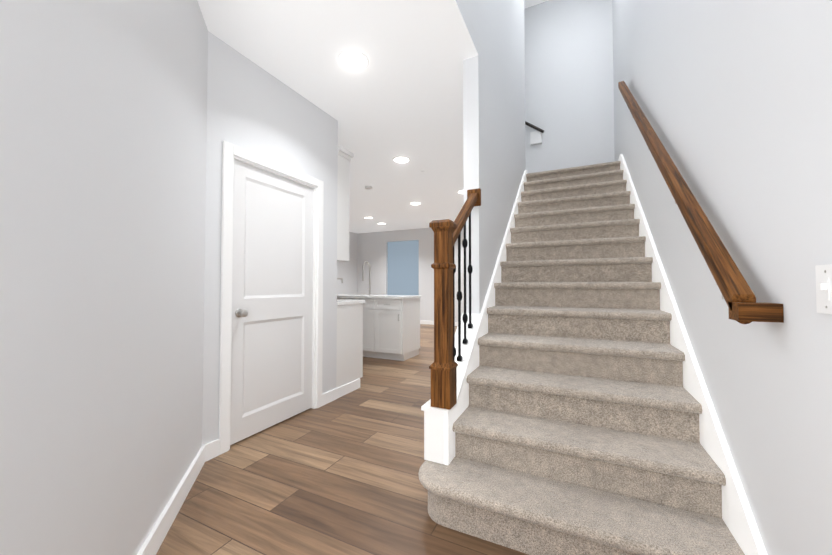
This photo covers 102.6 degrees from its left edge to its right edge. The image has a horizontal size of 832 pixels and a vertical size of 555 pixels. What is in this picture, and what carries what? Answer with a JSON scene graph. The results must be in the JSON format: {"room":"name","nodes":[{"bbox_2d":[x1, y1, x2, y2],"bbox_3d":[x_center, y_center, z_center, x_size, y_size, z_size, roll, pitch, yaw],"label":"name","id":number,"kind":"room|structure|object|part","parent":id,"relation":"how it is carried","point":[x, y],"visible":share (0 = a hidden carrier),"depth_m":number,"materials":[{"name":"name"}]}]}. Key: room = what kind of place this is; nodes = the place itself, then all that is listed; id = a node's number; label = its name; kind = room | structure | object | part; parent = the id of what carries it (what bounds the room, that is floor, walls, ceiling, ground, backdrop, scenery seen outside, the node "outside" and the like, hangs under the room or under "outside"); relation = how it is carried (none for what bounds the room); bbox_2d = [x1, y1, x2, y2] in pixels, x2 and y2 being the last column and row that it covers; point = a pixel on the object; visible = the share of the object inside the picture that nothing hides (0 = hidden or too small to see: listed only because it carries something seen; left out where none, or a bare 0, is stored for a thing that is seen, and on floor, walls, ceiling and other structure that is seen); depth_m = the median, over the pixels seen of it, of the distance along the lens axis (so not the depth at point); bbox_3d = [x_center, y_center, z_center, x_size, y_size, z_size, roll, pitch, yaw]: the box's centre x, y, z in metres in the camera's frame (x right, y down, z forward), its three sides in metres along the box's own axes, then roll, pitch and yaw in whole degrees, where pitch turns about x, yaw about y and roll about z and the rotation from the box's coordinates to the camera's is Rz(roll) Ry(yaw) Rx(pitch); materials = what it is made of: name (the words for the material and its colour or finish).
{"room":"entrance hallway","nodes":[
{"label":"entrance hallway","id":0,"kind":"room"},
{"bbox_2d":[0,0,207,554],"bbox_3d":[-0.806,-0.262,0.391,0.120,2.800,4.200,0,-1,-19],"label":"wall","id":1,"kind":"structure","parent":0,"point":[103,123],"depth_m":1.01,"materials":[{"name":"white paint"}]},
{"bbox_2d":[137,439,219,554],"bbox_3d":[-0.688,1.085,0.332,2.768,0.105,2.864,-1,-1,26],"label":"baseboard","id":2,"kind":"structure","parent":1,"relation":"attached to","point":[152,543],"depth_m":1.64,"materials":[{"name":"white wood"}]},
{"bbox_2d":[202,31,337,445],"bbox_3d":[-1.178,-0.208,2.686,0.120,2.800,1.530,-1,-1,26],"label":"wall","id":3,"kind":"structure","parent":0,"point":[253,107],"depth_m":2.50,"materials":[{"name":"white paint"}]},
{"bbox_2d":[219,141,323,454],"bbox_3d":[-1.150,0.136,2.715,0.138,2.113,0.996,-1,-1,26],"label":"door frame","id":4,"kind":"structure","parent":3,"relation":"attached to","point":[230,150],"depth_m":2.32,"materials":[{"name":"white wood"}]},
{"bbox_2d":[230,160,313,444],"bbox_3d":[-1.143,0.174,2.711,0.035,2.012,0.818,-1,-1,26],"label":"door","id":5,"kind":"structure","parent":3,"relation":"in","point":[272,330],"depth_m":2.65,"materials":[{"name":"white wood"}]},
{"bbox_2d":[235,309,247,316],"bbox_3d":[-1.242,0.255,2.380,0.070,0.062,0.062,-1,-1,26],"label":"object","id":6,"kind":"structure","parent":5,"relation":"attached to","point":[241,312],"depth_m":2.37,"materials":[{"name":"silver metal"}]},
{"bbox_2d":[197,0,463,232],"bbox_3d":[-1.663,-1.628,4.863,5.695,0.140,10.680,-1,-1,26],"label":"ceiling","id":7,"kind":"structure","parent":0,"point":[401,94],"depth_m":2.75,"materials":[{"name":"white paint"}]},
{"bbox_2d":[338,49,368,70],"bbox_3d":[-0.464,-1.610,2.472,0.230,0.008,0.230,-1,-1,26],"label":"recessed light","id":8,"kind":"object","parent":7,"relation":"in","point":[352,59],"visible":1,"depth_m":2.45,"materials":[{"name":"white"}]},
{"bbox_2d":[393,156,409,162],"bbox_3d":[-0.195,-1.564,4.426,0.230,0.008,0.230,-1,-1,26],"label":"recessed light","id":9,"kind":"object","parent":7,"relation":"in","point":[400,159],"visible":1,"depth_m":4.41,"materials":[{"name":"white"}]},
{"bbox_2d":[156,324,528,554],"bbox_3d":[-1.034,1.284,4.495,7.090,0.100,10.680,-1,-1,26],"label":"floor","id":10,"kind":"structure","parent":0,"point":[339,476],"depth_m":1.86,"materials":[{"name":"brown wood"}]},
{"bbox_2d":[336,303,362,397],"bbox_3d":[-1.714,0.760,4.025,2.278,0.925,0.458,-1,-1,26],"label":"base cabinet","id":11,"kind":"object","parent":10,"relation":"on","point":[349,368],"depth_m":3.52,"materials":[{"name":"white wood"}]},
{"bbox_2d":[337,299,363,306],"bbox_3d":[-1.717,0.280,4.054,2.298,0.036,0.488,-1,-1,26],"label":"countertop","id":12,"kind":"structure","parent":11,"relation":"on","point":[340,302],"depth_m":3.50,"materials":[{"name":"white stone"}]},
{"bbox_2d":[337,297,420,360],"bbox_3d":[-1.484,0.802,5.837,3.130,0.925,0.648,-1,-1,26],"label":"kitchen island","id":13,"kind":"object","parent":10,"relation":"on","point":[391,327],"depth_m":5.08,"materials":[{"name":"white wood"}]},
{"bbox_2d":[337,293,408,300],"bbox_3d":[-1.477,0.321,5.863,3.170,0.036,0.655,-1,-1,26],"label":"island countertop","id":14,"kind":"structure","parent":13,"relation":"on","point":[403,298],"depth_m":5.38,"materials":[{"name":"white stone"}]},
{"bbox_2d":[362,261,370,294],"bbox_3d":[-0.837,0.012,5.644,0.052,0.571,0.242,-1,-1,26],"label":"faucet","id":15,"kind":"object","parent":14,"relation":"on","point":[369,289],"depth_m":5.71,"materials":[{"name":"silver metal"}]},
{"bbox_2d":[418,161,744,554],"bbox_3d":[1.429,-0.130,3.246,1.257,2.670,4.200,-1,-1,26],"label":"carpeted stairs","id":16,"kind":"structure","parent":10,"relation":"on","point":[575,429],"depth_m":1.77,"materials":[{"name":"beige carpet"}]},
{"bbox_2d":[337,232,356,293],"bbox_3d":[-3.268,-0.086,7.957,0.100,2.800,6.420,-1,-1,26],"label":"wall","id":17,"kind":"structure","parent":0,"point":[347,271],"depth_m":10.37,"materials":[{"name":"white paint"}]},
{"bbox_2d":[357,227,463,321],"bbox_3d":[0.711,-0.049,9.545,5.710,2.800,0.120,-1,-1,26],"label":"wall","id":18,"kind":"structure","parent":0,"point":[372,248],"depth_m":10.03,"materials":[{"name":"white paint"}]},
{"bbox_2d":[388,240,418,294],"bbox_3d":[-0.381,0.129,10.097,1.100,2.470,0.020,-1,-1,26],"label":"window","id":19,"kind":"structure","parent":18,"relation":"in","point":[403,267],"depth_m":10.09,"materials":[{"name":"blue glass"}]},
{"bbox_2d":[420,320,457,325],"bbox_3d":[1.607,1.286,9.012,3.400,0.105,0.014,-1,-1,26],"label":"baseboard","id":20,"kind":"structure","parent":18,"relation":"attached to","point":[421,321],"depth_m":9.59,"materials":[{"name":"white wood"}]},
{"bbox_2d":[434,0,477,59],"bbox_3d":[-0.472,-1.659,0.619,0.115,0.004,4.050,-1,-1,26],"label":"hall ceiling edge","id":21,"kind":"structure","parent":0,"point":[451,16],"depth_m":2.16,"materials":[{"name":"white paint"}]},
{"bbox_2d":[424,0,525,463],"bbox_3d":[0.078,-1.680,1.770,0.115,5.700,6.600,-1,-1,26],"label":"wall","id":22,"kind":"structure","parent":0,"point":[494,164],"depth_m":2.71,"materials":[{"name":"white paint"}]},
{"bbox_2d":[421,313,482,414],"bbox_3d":[0.252,0.483,2.069,0.152,0.460,0.722,-1,-1,26],"label":"trim","id":23,"kind":"structure","parent":22,"relation":"on","point":[468,347],"depth_m":2.11,"materials":[{"name":"white wood"}]},
{"bbox_2d":[429,188,480,409],"bbox_3d":[0.277,0.023,2.073,0.120,1.336,0.710,-1,-1,26],"label":"balustrade","id":24,"kind":"object","parent":23,"relation":"on","point":[443,366],"visible":1,"depth_m":1.78,"materials":[{"name":"brown wood"}]},
{"bbox_3d":[0.150,0.189,1.803,0.120,0.992,0.120,-1,-1,26],"label":"newel post","id":25,"kind":"part","parent":24,"relation":"part of","materials":[{"name":"brown wood"}]},
{"bbox_3d":[0.287,-0.359,2.121,0.058,0.054,0.780,-1,35,26],"label":"handrail","id":26,"kind":"part","parent":24,"relation":"part of","materials":[{"name":"brown wood"}]},
{"bbox_2d":[444,170,526,464],"bbox_3d":[0.860,-0.176,3.213,0.021,2.760,3.260,-1,-1,26],"label":"skirt","id":27,"kind":"object","parent":22,"relation":"attached to","point":[451,418],"visible":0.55,"depth_m":2.26,"materials":[{"name":"white wood"}]},
{"bbox_2d":[524,0,547,8],"bbox_3d":[0.024,-4.577,2.346,3.210,0.120,7.470,-1,-1,26],"label":"ceiling","id":28,"kind":"structure","parent":0,"point":[528,3],"depth_m":5.38,"materials":[{"name":"white paint"}]},
{"bbox_2d":[524,0,614,173],"bbox_3d":[1.555,-3.040,5.652,3.090,2.800,0.120,-1,-1,26],"label":"wall","id":29,"kind":"structure","parent":0,"point":[569,95],"depth_m":5.19,"materials":[{"name":"white paint"}]},
{"bbox_2d":[525,121,543,144],"bbox_3d":[1.489,-2.678,5.563,1.226,1.072,0.080,-1,-1,26],"label":"handrail","id":30,"kind":"object","parent":29,"relation":"attached to","point":[535,137],"visible":0.5,"depth_m":5.34,"materials":[{"name":"grey"}]},
{"bbox_2d":[612,0,831,554],"bbox_3d":[1.418,-1.684,1.612,0.120,5.700,7.470,-1,-1,26],"label":"wall","id":31,"kind":"structure","parent":0,"point":[733,98],"depth_m":1.11,"materials":[{"name":"white paint"}]},
{"bbox_2d":[618,154,766,554],"bbox_3d":[1.415,-0.210,1.734,0.021,2.760,6.948,-1,-1,26],"label":"skirt","id":32,"kind":"object","parent":31,"relation":"attached to","point":[738,518],"visible":0.29,"depth_m":1.49,"materials":[{"name":"white wood"}]},
{"bbox_2d":[618,81,783,323],"bbox_3d":[1.622,-0.985,2.278,0.099,2.316,2.824,-1,-1,26],"label":"handrail","id":33,"kind":"object","parent":31,"relation":"attached to","point":[739,297],"visible":1,"depth_m":1.27,"materials":[{"name":"brown wood"}]},
{"bbox_2d":[815,264,831,313],"bbox_3d":[0.968,0.028,0.790,0.016,0.116,0.072,-1,-1,26],"label":"switch plate","id":34,"kind":"object","parent":31,"relation":"attached to","point":[824,289],"visible":1,"depth_m":0.79,"materials":[{"name":"white plastic"}]},
{"bbox_3d":[-2.755,-0.173,4.221,4.050,2.800,0.120,-1,-1,26],"label":"wall","id":35,"kind":"structure","parent":0,"visible":0},
{"bbox_2d":[337,145,353,261],"bbox_3d":[-1.754,-0.744,3.955,2.296,1.160,0.233,-1,-1,26],"label":"upper cabinet","id":36,"kind":"object","parent":35,"relation":"attached to","point":[345,156],"visible":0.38,"depth_m":3.45,"materials":[{"name":"white"}]}
]}

